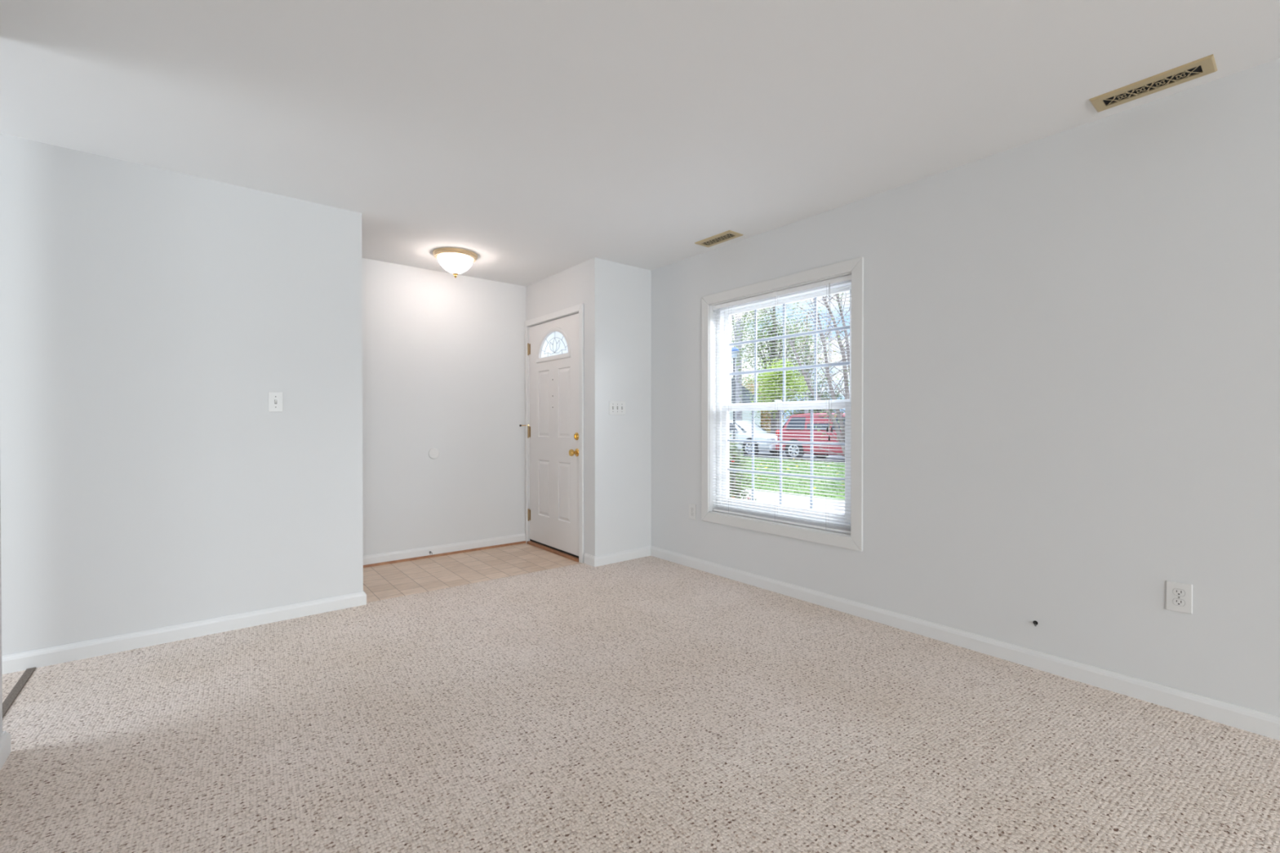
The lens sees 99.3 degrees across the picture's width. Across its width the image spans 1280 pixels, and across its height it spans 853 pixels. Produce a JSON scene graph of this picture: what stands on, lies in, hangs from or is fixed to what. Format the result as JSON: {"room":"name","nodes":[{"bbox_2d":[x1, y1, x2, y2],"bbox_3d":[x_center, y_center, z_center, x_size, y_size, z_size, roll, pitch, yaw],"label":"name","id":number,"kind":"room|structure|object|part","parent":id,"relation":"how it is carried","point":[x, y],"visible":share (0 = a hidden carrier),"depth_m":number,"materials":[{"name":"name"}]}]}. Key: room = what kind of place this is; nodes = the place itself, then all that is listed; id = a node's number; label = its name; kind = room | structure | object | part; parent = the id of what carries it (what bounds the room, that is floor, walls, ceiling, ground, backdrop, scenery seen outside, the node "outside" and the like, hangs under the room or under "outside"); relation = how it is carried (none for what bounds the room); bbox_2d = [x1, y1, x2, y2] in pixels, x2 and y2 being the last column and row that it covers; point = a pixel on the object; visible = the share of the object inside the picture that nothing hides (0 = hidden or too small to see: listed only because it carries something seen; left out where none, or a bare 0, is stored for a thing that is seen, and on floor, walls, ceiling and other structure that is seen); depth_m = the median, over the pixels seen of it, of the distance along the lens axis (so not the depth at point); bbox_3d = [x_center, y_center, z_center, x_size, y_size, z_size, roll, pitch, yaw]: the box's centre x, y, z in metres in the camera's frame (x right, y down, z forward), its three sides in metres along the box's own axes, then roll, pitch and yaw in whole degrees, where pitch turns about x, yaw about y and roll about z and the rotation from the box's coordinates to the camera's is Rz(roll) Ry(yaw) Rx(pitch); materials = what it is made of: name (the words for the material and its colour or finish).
{"room":"empty living room","nodes":[
{"label":"empty living room","id":0,"kind":"room"},
{"bbox_2d":[0,465,2,735],"bbox_3d":[-1.622,-0.042,1.067,0.124,2.540,1.900,0,0,-39],"label":"wall","id":1,"kind":"structure","parent":0,"point":[1,678],"depth_m":1.84,"materials":[{"name":"white paint"}]},
{"bbox_2d":[0,731,10,770],"bbox_3d":[-1.621,1.088,1.085,0.140,0.080,1.916,0,0,-39],"label":"baseboard","id":2,"kind":"structure","parent":1,"relation":"attached to","point":[5,738],"depth_m":1.82,"materials":[{"name":"white paint"}]},
{"bbox_2d":[0,133,363,656],"bbox_3d":[-2.851,-0.052,2.557,2.790,2.540,0.115,0,0,-39],"label":"wall","id":3,"kind":"structure","parent":0,"point":[150,317],"depth_m":2.81,"materials":[{"name":"white paint"}]},
{"bbox_2d":[1,591,366,675],"bbox_3d":[-2.813,1.078,2.530,2.806,0.080,0.046,0,0,-39],"label":"baseboard","id":4,"kind":"structure","parent":3,"relation":"attached to","point":[21,661],"depth_m":2.81,"materials":[{"name":"white paint"}]},
{"bbox_2d":[268,391,283,412],"bbox_3d":[-2.076,-0.140,3.098,0.070,0.114,0.019,0,0,-39],"label":"light switch","id":5,"kind":"object","parent":3,"relation":"attached to","point":[275,398],"visible":1,"depth_m":3.10,"materials":[{"name":"white plastic"}]},
{"bbox_2d":[361,257,525,555],"bbox_3d":[-2.179,-0.064,4.413,3.012,2.540,0.150,0,0,-39],"label":"wall","id":6,"kind":"structure","parent":0,"point":[443,354],"depth_m":4.68,"materials":[{"name":"white paint"}]},
{"bbox_2d":[428,448,439,458],"bbox_3d":[-1.763,0.232,4.650,0.092,0.092,0.008,0,0,-39],"label":"protector","id":7,"kind":"object","parent":6,"relation":"attached to","point":[433,453],"visible":1,"depth_m":4.65,"materials":[{"name":"white plastic"}]},
{"bbox_2d":[363,533,525,564],"bbox_3d":[-2.149,1.067,4.338,2.715,0.080,0.016,0,0,-39],"label":"baseboard","id":8,"kind":"structure","parent":6,"relation":"attached to","point":[420,552],"depth_m":4.68,"materials":[{"name":"white paint"}]},
{"bbox_2d":[363,541,526,568],"bbox_3d":[-2.138,1.106,4.327,2.717,0.018,0.016,0,0,-39],"label":"trim","id":9,"kind":"structure","parent":6,"relation":"attached to","point":[521,542],"depth_m":4.67,"materials":[{"name":"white wood"}]},
{"bbox_2d":[525,263,580,320],"bbox_3d":[-0.724,-0.067,4.878,0.165,2.540,0.961,0,0,-39],"label":"wall","id":10,"kind":"structure","parent":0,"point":[560,291],"depth_m":4.78,"materials":[{"name":"white paint"}]},
{"bbox_2d":[519,303,583,563],"bbox_3d":[-0.739,0.061,4.835,0.244,2.125,1.009,0,0,-39],"label":"door","id":11,"kind":"structure","parent":10,"relation":"attached to","point":[553,425],"depth_m":4.78,"materials":[{"name":"white paint"}]},
{"bbox_3d":[-0.712,0.076,4.865,0.165,2.070,0.924,0,0,-39],"label":"frame","id":12,"kind":"part","parent":11,"relation":"part of","materials":[{"name":"white paint"}]},
{"bbox_3d":[-0.761,-0.734,4.819,0.042,0.298,0.592,0,0,-39],"label":"fanlight frame","id":13,"kind":"part","parent":11,"relation":"part of","materials":[{"name":"white paint"}]},
{"bbox_3d":[-0.753,-0.735,4.826,0.004,0.232,0.528,0,0,-39],"label":"fanlight glass","id":14,"kind":"part","parent":11,"relation":"part of","materials":[{"name":"clear glass"}]},
{"bbox_3d":[-0.549,0.216,4.494,0.070,0.066,0.066,0,0,-39],"label":"knob","id":15,"kind":"part","parent":11,"relation":"part of","materials":[{"name":"gold metal"}]},
{"bbox_2d":[580,257,651,563],"bbox_3d":[-0.131,-0.065,4.608,0.745,2.540,0.205,0,0,-39],"label":"wall","id":16,"kind":"structure","parent":0,"point":[615,297],"depth_m":4.43,"materials":[{"name":"white paint"}]},
{"bbox_2d":[608,400,625,414],"bbox_3d":[-0.181,-0.151,4.423,0.162,0.114,0.019,0,0,-39],"label":"light switch","id":17,"kind":"object","parent":16,"relation":"attached to","point":[615,407],"visible":1,"depth_m":4.42,"materials":[{"name":"white plastic"}]},
{"bbox_2d":[584,546,650,567],"bbox_3d":[-0.173,1.065,4.524,0.596,0.080,0.148,0,0,-39],"label":"baseboard","id":18,"kind":"structure","parent":16,"relation":"attached to","point":[605,559],"depth_m":4.42,"materials":[{"name":"white paint"}]},
{"bbox_2d":[0,542,1279,852],"bbox_3d":[-0.939,1.172,1.966,5.007,0.100,5.226,0,0,-39],"label":"floor","id":19,"kind":"structure","parent":0,"point":[650,704],"depth_m":1.95,"materials":[{"name":"carpet"}]},
{"bbox_2d":[2,666,35,718],"bbox_3d":[-2.520,1.119,2.152,0.030,0.008,0.906,0,0,-39],"label":"carpet strip","id":20,"kind":"object","parent":19,"relation":"on","point":[11,698],"visible":1,"depth_m":2.29,"materials":[{"name":"silver metal"}]},
{"bbox_2d":[0,0,1279,286],"bbox_3d":[0.663,-1.366,0.046,5.300,0.120,10.550,0,0,-39],"label":"ceiling","id":21,"kind":"structure","parent":0,"point":[538,140],"depth_m":2.19,"materials":[{"name":"white paint"}]},
{"bbox_2d":[432,247,477,278],"bbox_3d":[-1.428,-1.241,4.205,0.330,0.184,0.330,0,0,-39],"label":"ceiling light","id":22,"kind":"object","parent":21,"relation":"attached to","point":[454,260],"visible":1,"depth_m":4.12,"materials":[{"name":"beige glass"}]},
{"bbox_2d":[694,230,742,247],"bbox_3d":[0.555,-1.326,3.849,0.142,0.008,0.335,0,0,-39],"label":"ceiling vent","id":23,"kind":"object","parent":21,"relation":"in","point":[723,237],"visible":1,"depth_m":3.83,"materials":[{"name":"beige metal"}]},
{"bbox_2d":[706,233,732,244],"bbox_3d":[0.555,-1.324,3.849,0.070,0.002,0.259,0,0,-39],"label":"grille","id":24,"kind":"object","parent":23,"relation":"attached to","point":[725,237],"depth_m":3.84,"materials":[{"name":"gold metal"}]},
{"bbox_2d":[1088,53,1217,111],"bbox_3d":[1.971,-1.315,2.098,0.136,0.008,0.345,0,0,-39],"label":"ceiling vent","id":25,"kind":"object","parent":21,"relation":"in","point":[1206,65],"visible":1,"depth_m":2.08,"materials":[{"name":"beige metal"}]},
{"bbox_2d":[1104,66,1201,105],"bbox_3d":[1.971,-1.312,2.098,0.065,0.002,0.268,0,0,-39],"label":"grille","id":26,"kind":"object","parent":25,"relation":"attached to","point":[1191,72],"depth_m":2.09,"materials":[{"name":"gold metal"}]},
{"bbox_2d":[650,57,1279,716],"bbox_3d":[3.058,-0.043,1.133,0.165,2.540,9.210,0,0,-39],"label":"wall","id":27,"kind":"structure","parent":0,"point":[1072,336],"depth_m":2.42,"materials":[{"name":"white paint"}]},
{"bbox_2d":[688,503,695,519],"bbox_3d":[0.410,0.668,4.268,0.008,0.116,0.075,0,0,-39],"label":"electrical outlet","id":28,"kind":"object","parent":27,"relation":"attached to","point":[691,507],"visible":1,"depth_m":4.26,"materials":[{"name":"white plastic"}]},
{"bbox_2d":[701,256,863,551],"bbox_3d":[0.951,-0.133,3.720,0.181,1.717,1.304,0,0,-39],"label":"window","id":29,"kind":"structure","parent":27,"relation":"in","point":[855,267],"depth_m":3.69,"materials":[{"name":"white paint"}]},
{"bbox_2d":[711,274,851,533],"bbox_3d":[0.917,-0.135,3.693,0.044,1.556,1.144,0,0,-39],"label":"mini blind","id":30,"kind":"object","parent":29,"relation":"attached to","point":[828,526],"visible":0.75,"depth_m":3.63,"materials":[{"name":"white plastic"}]},
{"bbox_3d":[0.664,-0.122,4.013,0.028,1.518,0.001,0,0,-39],"label":"ladder cord","id":31,"kind":"part","parent":30,"relation":"part of","materials":[{"name":"white fabric"}]},
{"bbox_3d":[0.926,-0.120,3.690,0.028,1.518,0.001,0,0,-39],"label":"ladder cord","id":32,"kind":"part","parent":30,"relation":"part of","materials":[{"name":"white fabric"}]},
{"bbox_3d":[0.921,0.635,3.701,0.024,0.016,1.136,0,0,-39],"label":"rail","id":33,"kind":"part","parent":30,"relation":"part of","materials":[{"name":"white"}]},
{"bbox_3d":[1.170,-0.118,3.389,0.028,1.518,0.001,0,0,-39],"label":"ladder cord","id":34,"kind":"part","parent":30,"relation":"part of","materials":[{"name":"white fabric"}]},
{"bbox_3d":[1.174,-0.412,3.350,0.004,0.950,0.023,0,0,-35],"label":"lift cord","id":35,"kind":"part","parent":30,"relation":"part of","materials":[{"name":"white fabric"}]},
{"bbox_3d":[0.983,-0.134,3.747,0.097,1.559,1.148,0,0,-39],"label":"frame","id":36,"kind":"part","parent":29,"relation":"part of","materials":[{"name":"white plastic"}]},
{"bbox_3d":[0.967,0.220,3.735,0.042,0.756,1.072,0,0,-39],"label":"sash","id":37,"kind":"part","parent":29,"relation":"part of","materials":[{"name":"white plastic"}]},
{"bbox_3d":[0.996,-0.508,3.755,0.030,0.756,1.072,0,0,-39],"label":"sash","id":38,"kind":"part","parent":29,"relation":"part of","materials":[{"name":"white plastic"}]},
{"bbox_2d":[650,546,1279,740],"bbox_3d":[2.941,1.087,1.142,0.016,0.080,9.060,0,0,-39],"label":"baseboard","id":39,"kind":"structure","parent":27,"relation":"attached to","point":[1258,722],"depth_m":2.53,"materials":[{"name":"white paint"}]},
{"bbox_2d":[1165,580,1192,614],"bbox_3d":[2.129,0.675,2.147,0.008,0.116,0.075,0,0,-39],"label":"electrical outlet","id":40,"kind":"object","parent":27,"relation":"attached to","point":[1179,596],"visible":1,"depth_m":2.14,"materials":[{"name":"white plastic"}]},
{"bbox_2d":[1172,598,1185,606],"bbox_3d":[2.128,0.694,2.146,0.004,0.027,0.036,0,0,-39],"label":"receptacle","id":41,"kind":"object","parent":40,"relation":"attached to","point":[1175,602],"depth_m":2.15,"materials":[{"name":"white plastic"}]},
{"bbox_2d":[1172,588,1185,596],"bbox_3d":[2.128,0.655,2.146,0.002,0.027,0.036,0,0,-39],"label":"receptacle","id":42,"kind":"object","parent":40,"relation":"attached to","point":[1175,592],"depth_m":2.14,"materials":[{"name":"white plastic"}]},
{"label":"outside","id":43,"kind":"structure","parent":0,"visible":0},
{"bbox_3d":[26.558,0.964,60.148,63.000,0.100,120.000,0,0,-39],"label":"ground","id":44,"kind":"structure","parent":43,"visible":0},
{"bbox_2d":[728,377,760,426],"bbox_3d":[3.724,-1.360,43.042,8.800,4.770,8.800,0,0,-39],"label":"house","id":45,"kind":"structure","parent":44,"relation":"on","point":[745,412],"depth_m":41.08,"materials":[{"name":"white"}]},
{"bbox_2d":[732,374,758,391],"bbox_3d":[10.537,-1.932,55.136,5.372,7.577,6.084,0,0,-39],"label":"tree","id":46,"kind":"object","parent":44,"relation":"on","point":[748,375],"visible":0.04,"depth_m":54.92,"materials":[{"name":"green plant"}]},
{"bbox_2d":[742,376,793,433],"bbox_3d":[10.459,-1.583,45.902,5.876,6.538,5.477,0,0,-39],"label":"tree","id":47,"kind":"object","parent":44,"relation":"on","point":[762,421],"visible":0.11,"depth_m":45.49,"materials":[{"name":"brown plant"}]},
{"bbox_2d":[782,370,844,422],"bbox_3d":[13.813,-1.763,42.554,5.688,6.561,5.605,0,0,-39],"label":"tree","id":48,"kind":"object","parent":44,"relation":"on","point":[811,397],"visible":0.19,"depth_m":41.97,"materials":[{"name":"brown plant"}]},
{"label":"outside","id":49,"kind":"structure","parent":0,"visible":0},
{"bbox_2d":[737,488,844,513],"bbox_3d":[-5.410,1.230,18.793,1.450,0.105,64.000,0,0,-39],"label":"path","id":50,"kind":"structure","parent":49,"point":[775,493],"depth_m":9.07,"materials":[{"name":"concrete"}]},
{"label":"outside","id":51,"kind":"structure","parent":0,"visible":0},
{"bbox_3d":[-7.418,1.243,17.166,3.720,0.100,64.000,0,0,-39],"label":"ground","id":52,"kind":"structure","parent":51,"visible":0},
{"bbox_2d":[728,434,759,501],"bbox_3d":[1.021,0.698,5.994,0.661,1.244,0.629,0,0,19],"label":"flowering shrub","id":53,"kind":"object","parent":52,"relation":"on","point":[733,446],"visible":0.23,"depth_m":5.97,"materials":[{"name":"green plant"}]},
{"bbox_3d":[1.012,0.771,6.045,0.382,1.098,0.289,0,0,-4],"label":"stem","id":54,"kind":"part","parent":53,"relation":"part of","materials":[{"name":"brown plant"}]},
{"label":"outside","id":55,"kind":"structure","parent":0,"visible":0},
{"bbox_2d":[733,456,844,501],"bbox_3d":[-1.759,1.213,21.753,7.950,0.100,64.000,0,0,-39],"label":"lawn","id":56,"kind":"structure","parent":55,"point":[798,463],"depth_m":12.35,"materials":[{"name":"green plant"}]},
{"bbox_2d":[731,346,739,455],"bbox_3d":[2.428,-0.416,14.027,0.300,3.260,0.300,0,0,-39],"label":"lantern","id":57,"kind":"object","parent":56,"relation":"on","point":[733,357],"visible":0.65,"depth_m":14.00,"materials":[{"name":"grey plastic"}]},
{"bbox_3d":[2.428,-0.277,14.028,0.120,2.980,0.117,0,0,-39],"label":"post","id":58,"kind":"part","parent":57,"relation":"part of","materials":[{"name":"grey plastic"}]},
{"bbox_3d":[2.428,-1.986,14.017,0.300,0.120,0.300,0,0,-39],"label":"lid","id":59,"kind":"part","parent":57,"relation":"part of","materials":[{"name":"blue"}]},
{"bbox_2d":[729,456,844,499],"bbox_3d":[3.888,1.188,14.741,7.854,0.048,12.041,0,0,-39],"label":"grass blades","id":60,"kind":"object","parent":56,"relation":"on","point":[768,460],"visible":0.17,"depth_m":13.69,"materials":[{"name":"green plant"}]},
{"bbox_2d":[733,292,849,457],"bbox_3d":[3.807,-1.474,11.270,3.334,5.602,3.591,0,0,-39],"label":"leaning tree","id":61,"kind":"object","parent":56,"relation":"on","point":[844,371],"visible":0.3,"depth_m":10.96,"materials":[{"name":"brown plant"}]},
{"bbox_2d":[743,458,844,488],"bbox_3d":[4.188,1.147,14.333,7.477,0.030,8.998,0,0,-39],"label":"fallen leaves","id":62,"kind":"object","parent":56,"relation":"on","point":[793,459],"visible":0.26,"depth_m":15.11,"materials":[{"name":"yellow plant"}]},
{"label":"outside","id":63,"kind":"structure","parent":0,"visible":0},
{"bbox_2d":[735,450,844,462],"bbox_3d":[5.544,1.255,27.672,10.550,0.140,64.000,0,0,-39],"label":"road","id":64,"kind":"structure","parent":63,"point":[762,451],"depth_m":21.98,"materials":[{"name":"grey asphalt"}]},
{"bbox_2d":[731,307,778,420],"bbox_3d":[6.017,-5.364,31.770,5.014,13.124,5.394,0,0,-11],"label":"tree","id":65,"kind":"object","parent":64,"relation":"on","point":[738,415],"visible":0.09,"depth_m":30.97,"materials":[{"name":"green plant"}]},
{"bbox_2d":[728,420,783,456],"bbox_3d":[4.290,0.491,23.696,2.000,1.520,4.850,0,0,-39],"label":"parked car","id":66,"kind":"object","parent":64,"relation":"on","point":[731,422],"visible":0.16,"depth_m":22.46,"materials":[{"name":"grey paint"}]},
{"bbox_2d":[731,302,831,433],"bbox_3d":[6.814,-3.464,26.980,5.218,9.387,5.555,0,0,-26],"label":"evergreen tree","id":67,"kind":"object","parent":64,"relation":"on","point":[772,418],"visible":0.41,"depth_m":26.83,"materials":[{"name":"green plant"}]},
{"bbox_2d":[749,351,823,430],"bbox_3d":[6.143,-1.014,23.551,3.229,4.530,2.666,0,0,37],"label":"maple tree","id":68,"kind":"object","parent":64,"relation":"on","point":[771,380],"visible":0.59,"depth_m":23.28,"materials":[{"name":"green plant"}]},
{"bbox_2d":[729,455,844,462],"bbox_3d":[1.388,1.217,24.303,0.150,0.160,64.000,0,0,-39],"label":"kerb","id":69,"kind":"object","parent":64,"relation":"on","point":[730,455],"depth_m":19.29,"materials":[{"name":"concrete"}]},
{"bbox_2d":[763,302,849,413],"bbox_3d":[9.597,-3.164,30.790,5.218,8.737,4.979,0,0,-39],"label":"bare tree","id":70,"kind":"object","parent":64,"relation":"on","point":[808,316],"visible":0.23,"depth_m":30.51,"materials":[{"name":"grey plant"}]},
{"bbox_2d":[775,413,844,459],"bbox_3d":[7.345,0.392,19.607,2.020,1.770,4.750,0,0,-39],"label":"parked car","id":71,"kind":"object","parent":64,"relation":"on","point":[794,425],"visible":0.31,"depth_m":19.87,"materials":[{"name":"red paint"}]}
]}

